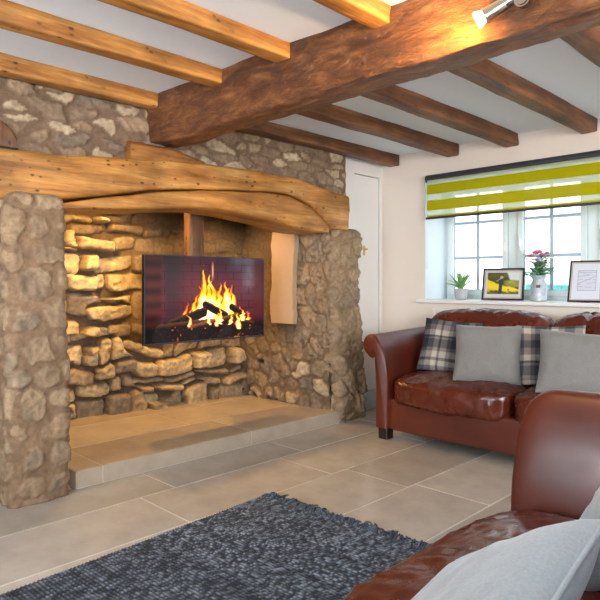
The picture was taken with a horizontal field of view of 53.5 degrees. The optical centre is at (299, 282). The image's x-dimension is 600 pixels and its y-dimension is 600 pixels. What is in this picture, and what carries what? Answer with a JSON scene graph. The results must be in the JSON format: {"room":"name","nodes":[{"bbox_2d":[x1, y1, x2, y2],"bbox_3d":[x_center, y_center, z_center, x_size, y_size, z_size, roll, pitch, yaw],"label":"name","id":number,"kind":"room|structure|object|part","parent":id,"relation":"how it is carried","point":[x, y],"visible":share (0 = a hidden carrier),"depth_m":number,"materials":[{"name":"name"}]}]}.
{"room":"traditional dwelling","nodes":[
{"label":"traditional dwelling","id":0,"kind":"room"},
{"bbox_2d":[64,213,246,418],"bbox_3d":[-1.420,0.090,4.878,2.609,2.000,0.274,0,0,-40],"label":"wall","id":1,"kind":"structure","parent":0,"point":[112,373],"depth_m":4.88,"materials":[{"name":"stone"}]},
{"bbox_2d":[0,76,345,194],"bbox_3d":[-0.953,-0.860,3.838,0.164,0.620,3.680,0,0,45],"label":"wall","id":2,"kind":"structure","parent":0,"point":[42,119],"depth_m":3.57,"materials":[{"name":"stone"}]},
{"bbox_2d":[0,408,513,594],"bbox_3d":[-0.102,1.200,1.340,7.372,0.100,7.250,0,0,45],"label":"floor","id":3,"kind":"structure","parent":0,"point":[426,489],"depth_m":3.27,"materials":[{"name":"tile"}]},
{"bbox_2d":[0,191,70,508],"bbox_3d":[-1.516,0.339,3.265,0.479,1.622,0.374,0,0,45],"label":"stone pillar","id":4,"kind":"structure","parent":3,"relation":"on","point":[35,414],"depth_m":3.09,"materials":[{"name":"beige stone"}]},
{"bbox_2d":[68,394,340,488],"bbox_3d":[-0.906,1.100,4.554,1.278,0.100,2.240,0,0,45],"label":"hearth","id":5,"kind":"object","parent":3,"relation":"on","point":[104,448],"visible":0.68,"depth_m":4.24,"materials":[{"name":"stone"}]},
{"bbox_2d":[0,492,431,599],"bbox_3d":[-0.484,1.131,1.801,1.435,0.036,2.594,0,0,42],"label":"rug","id":6,"kind":"object","parent":3,"relation":"on","point":[265,547],"visible":0.83,"depth_m":2.44,"materials":[{"name":"grey carpet"}]},
{"bbox_2d":[293,229,367,422],"bbox_3d":[0.251,0.347,5.145,0.562,1.605,0.490,0,0,45],"label":"stone pillar","id":7,"kind":"structure","parent":3,"relation":"on","point":[328,272],"depth_m":4.94,"materials":[{"name":"beige stone"}]},
{"bbox_2d":[0,149,349,234],"bbox_3d":[-0.984,-0.592,3.786,0.395,0.421,3.571,0,0,45],"label":"lintel","id":8,"kind":"object","parent":7,"relation":"on","point":[84,184],"visible":0.94,"depth_m":3.75,"materials":[{"name":"brown wood"}]},
{"bbox_2d":[0,120,18,149],"bbox_3d":[-1.737,-0.790,2.995,0.124,0.164,0.583,0,0,45],"label":"stub","id":9,"kind":"object","parent":8,"relation":"on","point":[8,140],"visible":0.78,"depth_m":3.12,"materials":[{"name":"brown wood"}]},
{"bbox_2d":[126,141,204,163],"bbox_3d":[-0.899,-0.790,3.855,0.221,0.161,0.544,0,0,45],"label":"pad","id":10,"kind":"object","parent":8,"relation":"on","point":[134,150],"visible":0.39,"depth_m":3.71,"materials":[{"name":"brown wood"}]},
{"bbox_2d":[343,389,599,599],"bbox_3d":[0.393,0.669,0.880,2.301,0.962,1.147,0,0,-45],"label":"leather sofa","id":11,"kind":"object","parent":3,"relation":"on","point":[556,474],"visible":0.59,"depth_m":1.78,"materials":[{"name":"brown leather"}]},
{"bbox_2d":[343,510,599,599],"bbox_3d":[0.662,0.776,1.256,0.925,0.287,0.993,0,0,-45],"label":"seat cushion","id":12,"kind":"object","parent":11,"relation":"on","point":[403,580],"depth_m":1.49,"materials":[{"name":"leather"}]},
{"bbox_2d":[411,519,599,599],"bbox_3d":[0.279,0.605,1.022,0.334,0.334,0.620,0,0,41],"label":"cushion","id":13,"kind":"object","parent":11,"relation":"on","point":[555,561],"visible":1,"depth_m":1.01,"materials":[{"name":"grey fabric"}]},
{"bbox_3d":[1.137,0.691,1.596,0.234,0.739,1.100,0,0,-45],"label":"arm","id":14,"kind":"part","parent":11,"relation":"part of","materials":[{"name":"leather"}]},
{"bbox_2d":[580,487,599,590],"bbox_3d":[0.778,0.495,1.343,0.246,0.392,0.450,0,0,42],"label":"cushion","id":15,"kind":"object","parent":11,"relation":"on","point":[592,511],"visible":0.19,"depth_m":1.24,"materials":[{"name":"grey fabric"}]},
{"bbox_2d":[363,308,599,455],"bbox_3d":[1.582,0.671,3.971,2.307,0.958,0.948,0,0,45],"label":"leather sofa","id":16,"kind":"object","parent":3,"relation":"on","point":[486,415],"visible":0.47,"depth_m":4.09,"materials":[{"name":"brown leather"}]},
{"bbox_3d":[0.864,0.707,4.715,0.234,0.706,0.900,0,0,45],"label":"arm","id":17,"kind":"part","parent":16,"relation":"part of","materials":[{"name":"leather"}]},
{"bbox_2d":[416,318,482,370],"bbox_3d":[1.103,0.470,4.398,0.458,0.409,0.203,0,0,30],"label":"throw cushion","id":18,"kind":"object","parent":16,"relation":"on","point":[438,350],"visible":0.62,"depth_m":4.38,"materials":[{"name":"fabric"}]},
{"bbox_2d":[394,370,535,421],"bbox_3d":[1.207,0.774,4.239,0.920,0.286,0.791,0,0,45],"label":"seat cushion","id":19,"kind":"object","parent":16,"relation":"on","point":[424,394],"depth_m":3.94,"materials":[{"name":"leather"}]},
{"bbox_2d":[452,325,521,384],"bbox_3d":[1.269,0.480,4.034,0.440,0.374,0.232,0,0,23],"label":"throw cushion","id":20,"kind":"object","parent":16,"relation":"on","point":[483,353],"visible":0.99,"depth_m":3.97,"materials":[{"name":"grey fabric"}]},
{"bbox_2d":[432,308,554,326],"bbox_3d":[1.415,0.450,4.498,0.992,0.516,0.320,0,0,45],"label":"cushion","id":21,"kind":"object","parent":16,"relation":"on","point":[489,317],"depth_m":4.39,"materials":[{"name":"leather"}]},
{"bbox_2d":[514,386,540,423],"bbox_3d":[1.850,0.775,3.595,0.921,0.286,0.794,0,0,45],"label":"seat cushion","id":22,"kind":"object","parent":16,"relation":"on","point":[523,396],"depth_m":3.63,"materials":[{"name":"leather"}]},
{"bbox_2d":[516,325,585,384],"bbox_3d":[1.641,0.475,3.905,0.435,0.400,0.200,0,0,26],"label":"throw cushion","id":23,"kind":"object","parent":16,"relation":"on","point":[530,335],"visible":0.34,"depth_m":3.91,"materials":[{"name":"fabric"}]},
{"bbox_2d":[535,329,599,392],"bbox_3d":[1.704,0.490,3.571,0.530,0.395,0.253,0,0,28],"label":"throw cushion","id":24,"kind":"object","parent":16,"relation":"on","point":[568,361],"visible":0.91,"depth_m":3.54,"materials":[{"name":"grey fabric"}]},
{"bbox_2d":[553,313,599,334],"bbox_3d":[2.105,0.450,3.805,0.991,0.513,0.324,0,0,45],"label":"cushion","id":25,"kind":"object","parent":16,"relation":"on","point":[592,323],"depth_m":3.97,"materials":[{"name":"leather"}]},
{"bbox_2d":[238,224,332,409],"bbox_3d":[-0.182,0.200,5.329,1.212,1.780,0.141,0,0,42],"label":"wall","id":26,"kind":"structure","parent":0,"point":[274,369],"depth_m":5.30,"materials":[{"name":"stone"}]},
{"bbox_2d":[270,232,298,323],"bbox_3d":[-0.138,-0.077,5.172,0.318,0.855,0.050,0,0,45],"label":"strip","id":27,"kind":"object","parent":26,"relation":"attached to","point":[284,247],"visible":0.91,"depth_m":5.13,"materials":[{"name":"beige"}]},
{"bbox_2d":[0,0,599,154],"bbox_3d":[-0.053,-1.245,1.609,7.850,0.150,7.800,0,0,45],"label":"ceiling","id":28,"kind":"structure","parent":0,"point":[555,66],"depth_m":3.17,"materials":[{"name":"white paint"}]},
{"bbox_2d":[0,52,157,108],"bbox_3d":[-2.520,-1.129,2.087,0.107,0.105,4.591,0,0,45],"label":"joist","id":29,"kind":"object","parent":28,"relation":"attached to","point":[13,67],"visible":1,"depth_m":3.29,"materials":[{"name":"brown wood"}]},
{"bbox_2d":[0,0,221,86],"bbox_3d":[-2.081,-1.131,1.662,0.114,0.107,4.613,0,0,45],"label":"joist","id":30,"kind":"object","parent":28,"relation":"attached to","point":[14,17],"visible":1,"depth_m":2.76,"materials":[{"name":"brown wood"}]},
{"bbox_2d":[98,0,289,62],"bbox_3d":[-1.706,-1.128,1.302,0.111,0.107,4.634,0,0,45],"label":"joist","id":31,"kind":"object","parent":28,"relation":"attached to","point":[182,14],"visible":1,"depth_m":2.57,"materials":[{"name":"brown wood"}]},
{"bbox_2d":[236,121,398,166],"bbox_3d":[0.033,-1.128,4.654,0.133,0.111,2.356,0,0,45],"label":"joist","id":32,"kind":"object","parent":28,"relation":"attached to","point":[269,130],"visible":0.69,"depth_m":4.72,"materials":[{"name":"brown wood"}]},
{"bbox_2d":[313,0,390,28],"bbox_3d":[-1.288,-1.129,0.900,0.111,0.107,4.655,0,0,45],"label":"joist","id":33,"kind":"object","parent":28,"relation":"attached to","point":[373,14],"visible":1,"depth_m":2.42,"materials":[{"name":"brown wood"}]},
{"bbox_2d":[147,0,599,146],"bbox_3d":[0.866,-1.026,2.170,5.000,0.341,0.207,0,0,43],"label":"ceiling beam","id":34,"kind":"structure","parent":28,"relation":"attached to","point":[421,38],"depth_m":2.65,"materials":[{"name":"brown wood"}]},
{"bbox_2d":[473,0,532,27],"bbox_3d":[0.806,-0.978,2.065,0.403,0.115,0.095,0,0,32],"label":"spotlight","id":35,"kind":"object","parent":34,"relation":"attached to","point":[491,11],"visible":1,"depth_m":2.11,"materials":[{"name":"silver metal"}]},
{"bbox_3d":[0.647,-0.951,2.143,0.056,0.060,0.060,0,0,45],"label":"bulb","id":36,"kind":"part","parent":35,"relation":"part of","materials":[{"name":"white glass"}]},
{"bbox_3d":[0.740,-0.986,2.095,0.097,0.025,0.016,0,0,39],"label":"arm","id":37,"kind":"part","parent":35,"relation":"part of","materials":[{"name":"grey metal"}]},
{"bbox_2d":[297,104,458,156],"bbox_3d":[0.472,-1.127,4.230,0.129,0.108,2.334,0,0,45],"label":"joist","id":38,"kind":"object","parent":28,"relation":"attached to","point":[336,115],"visible":0.69,"depth_m":4.28,"materials":[{"name":"brown wood"}]},
{"bbox_2d":[360,85,518,147],"bbox_3d":[0.848,-1.126,3.869,0.127,0.108,2.314,0,0,45],"label":"joist","id":39,"kind":"object","parent":28,"relation":"attached to","point":[406,100],"visible":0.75,"depth_m":3.90,"materials":[{"name":"brown wood"}]},
{"bbox_2d":[448,59,597,133],"bbox_3d":[1.263,-1.129,3.468,0.133,0.109,2.292,0,0,45],"label":"joist","id":40,"kind":"object","parent":28,"relation":"attached to","point":[487,74],"visible":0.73,"depth_m":3.47,"materials":[{"name":"brown wood"}]},
{"bbox_2d":[560,26,599,66],"bbox_3d":[1.676,-1.125,3.070,0.130,0.114,2.272,0,0,45],"label":"joist","id":41,"kind":"object","parent":28,"relation":"attached to","point":[586,42],"visible":0.35,"depth_m":2.66,"materials":[{"name":"brown wood"}]},
{"bbox_2d":[382,119,599,332],"bbox_3d":[3.072,0.015,3.602,6.250,2.370,0.462,0,0,45],"label":"wall","id":42,"kind":"structure","parent":0,"point":[403,185],"depth_m":5.30,"materials":[{"name":"beige paint"}]},
{"bbox_2d":[416,298,599,307],"bbox_3d":[1.913,0.158,4.699,2.060,0.030,0.450,0,0,45],"label":"window sill","id":43,"kind":"structure","parent":42,"relation":"attached to","point":[446,300],"depth_m":4.65,"materials":[{"name":"white paint"}]},
{"bbox_2d":[446,272,475,299],"bbox_3d":[1.398,0.023,5.196,0.249,0.240,0.233,0,0,45],"label":"potted succulent","id":44,"kind":"object","parent":43,"relation":"on","point":[460,293],"visible":1,"depth_m":5.15,"materials":[{"name":"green plant"}]},
{"bbox_2d":[454,289,467,299],"bbox_3d":[1.403,0.096,5.187,0.116,0.094,0.116,0,0,45],"label":"pot","id":45,"kind":"object","parent":44,"relation":"attached to","point":[461,294],"depth_m":5.14,"materials":[{"name":"grey ceramic"}]},
{"bbox_2d":[481,268,525,300],"bbox_3d":[1.649,0.011,4.832,0.345,0.262,0.057,0,0,41],"label":"photo frame","id":46,"kind":"object","parent":43,"relation":"on","point":[504,284],"visible":1,"depth_m":4.82,"materials":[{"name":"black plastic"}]},
{"bbox_2d":[487,272,519,293],"bbox_3d":[1.647,0.003,4.830,0.261,0.176,0.001,0,-9,41],"label":"picture","id":47,"kind":"object","parent":46,"relation":"attached to","point":[498,283],"depth_m":4.83},
{"bbox_2d":[522,250,554,300],"bbox_3d":[1.875,-0.061,4.715,0.271,0.408,0.224,0,0,17],"label":"flower vase","id":48,"kind":"object","parent":43,"relation":"on","point":[538,287],"visible":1,"depth_m":4.66,"materials":[{"name":"metal"}]},
{"bbox_2d":[567,260,599,302],"bbox_3d":[2.084,-0.011,4.333,0.235,0.308,0.107,0,0,39],"label":"picture frame","id":49,"kind":"object","parent":43,"relation":"on","point":[584,276],"visible":1,"depth_m":4.34,"materials":[{"name":"black plastic"}]},
{"bbox_2d":[577,270,596,290],"bbox_3d":[2.087,-0.018,4.328,0.125,0.155,0.001,0,-17,39],"label":"picture","id":50,"kind":"object","parent":49,"relation":"attached to","point":[586,278],"depth_m":4.33},
{"bbox_2d":[425,150,599,268],"bbox_3d":[1.795,-0.528,4.507,1.935,0.816,0.085,0,0,45],"label":"roller blind","id":51,"kind":"object","parent":42,"relation":"attached to","point":[590,188],"visible":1,"depth_m":4.58,"materials":[{"name":"yellow fabric"}]},
{"bbox_3d":[1.770,-0.559,4.482,1.915,0.020,0.014,0,0,45],"label":"rail","id":52,"kind":"part","parent":51,"relation":"part of","materials":[{"name":"grey"}]},
{"bbox_2d":[425,160,599,298],"bbox_3d":[1.917,-0.374,4.703,1.942,1.034,0.359,0,0,45],"label":"window recess","id":53,"kind":"object","parent":42,"relation":"attached to","point":[435,229],"depth_m":5.36,"materials":[{"name":"white paint"}]},
{"bbox_2d":[447,174,599,300],"bbox_3d":[2.051,-0.373,4.837,1.940,1.033,0.120,0,0,45],"label":"window","id":54,"kind":"structure","parent":42,"relation":"attached to","point":[513,223],"depth_m":5.01,"materials":[{"name":"white wood"}]},
{"bbox_3d":[1.741,-0.340,5.082,0.020,0.140,0.030,0,0,45],"label":"handle","id":55,"kind":"part","parent":54,"relation":"part of","materials":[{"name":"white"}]},
{"bbox_3d":[1.839,-0.340,4.985,0.020,0.140,0.030,0,0,45],"label":"handle","id":56,"kind":"part","parent":54,"relation":"part of","materials":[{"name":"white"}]},
{"bbox_2d":[456,181,579,288],"bbox_3d":[4.243,-1.425,11.314,18.400,5.750,1.800,0,0,45],"label":"sky","id":57,"kind":"structure","parent":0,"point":[566,229],"depth_m":10.65,"materials":[{"name":"white"}]},
{"bbox_3d":[-1.220,-0.880,4.649,1.300,0.060,2.850,0,0,45],"label":"ceiling","id":58,"kind":"structure","parent":0,"visible":0},
{"bbox_2d":[184,213,203,255],"bbox_3d":[-0.817,-0.330,4.579,0.107,1.004,0.142,0,0,45],"label":"wooden post","id":59,"kind":"object","parent":58,"relation":"attached to","point":[193,224],"visible":0.3,"depth_m":4.53,"materials":[{"name":"brown wood"}]},
{"bbox_2d":[142,254,263,345],"bbox_3d":[-0.723,0.116,4.484,0.136,0.628,1.090,0,0,45],"label":"television","id":60,"kind":"object","parent":59,"relation":"attached to","point":[185,299],"visible":1,"depth_m":4.38,"materials":[{"name":"black plastic"}]},
{"bbox_3d":[0.445,-0.010,5.424,0.160,2.320,0.700,0,0,45],"label":"wall","id":61,"kind":"structure","parent":0,"visible":0},
{"bbox_2d":[345,157,381,332],"bbox_3d":[0.527,-0.010,5.370,0.040,2.320,0.660,0,0,45],"label":"door frame","id":62,"kind":"structure","parent":61,"relation":"attached to","point":[353,166],"depth_m":5.48,"materials":[{"name":"white wood"}]},
{"bbox_2d":[354,174,377,389],"bbox_3d":[0.614,0.014,5.428,0.071,1.972,0.351,0,0,45],"label":"door","id":63,"kind":"structure","parent":61,"relation":"in","point":[365,188],"depth_m":5.45,"materials":[{"name":"white wood"}]},
{"bbox_2d":[364,389,375,409],"bbox_3d":[0.546,1.065,5.351,0.025,0.170,0.660,0,0,45],"label":"baseboard","id":64,"kind":"structure","parent":61,"relation":"attached to","point":[370,395],"depth_m":5.43,"materials":[{"name":"grey"}]},
{"label":"outside","id":65,"kind":"structure","parent":0,"visible":0},
{"bbox_3d":[5.303,1.500,9.546,22.000,0.100,11.000,0,0,45],"label":"ground","id":66,"kind":"structure","parent":65,"visible":0},
{"bbox_2d":[526,269,569,289],"bbox_3d":[3.606,0.640,7.778,1.500,1.620,1.100,0,0,45],"label":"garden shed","id":67,"kind":"object","parent":66,"relation":"on","point":[561,276],"visible":0.08,"depth_m":7.42,"materials":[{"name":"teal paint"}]}
]}

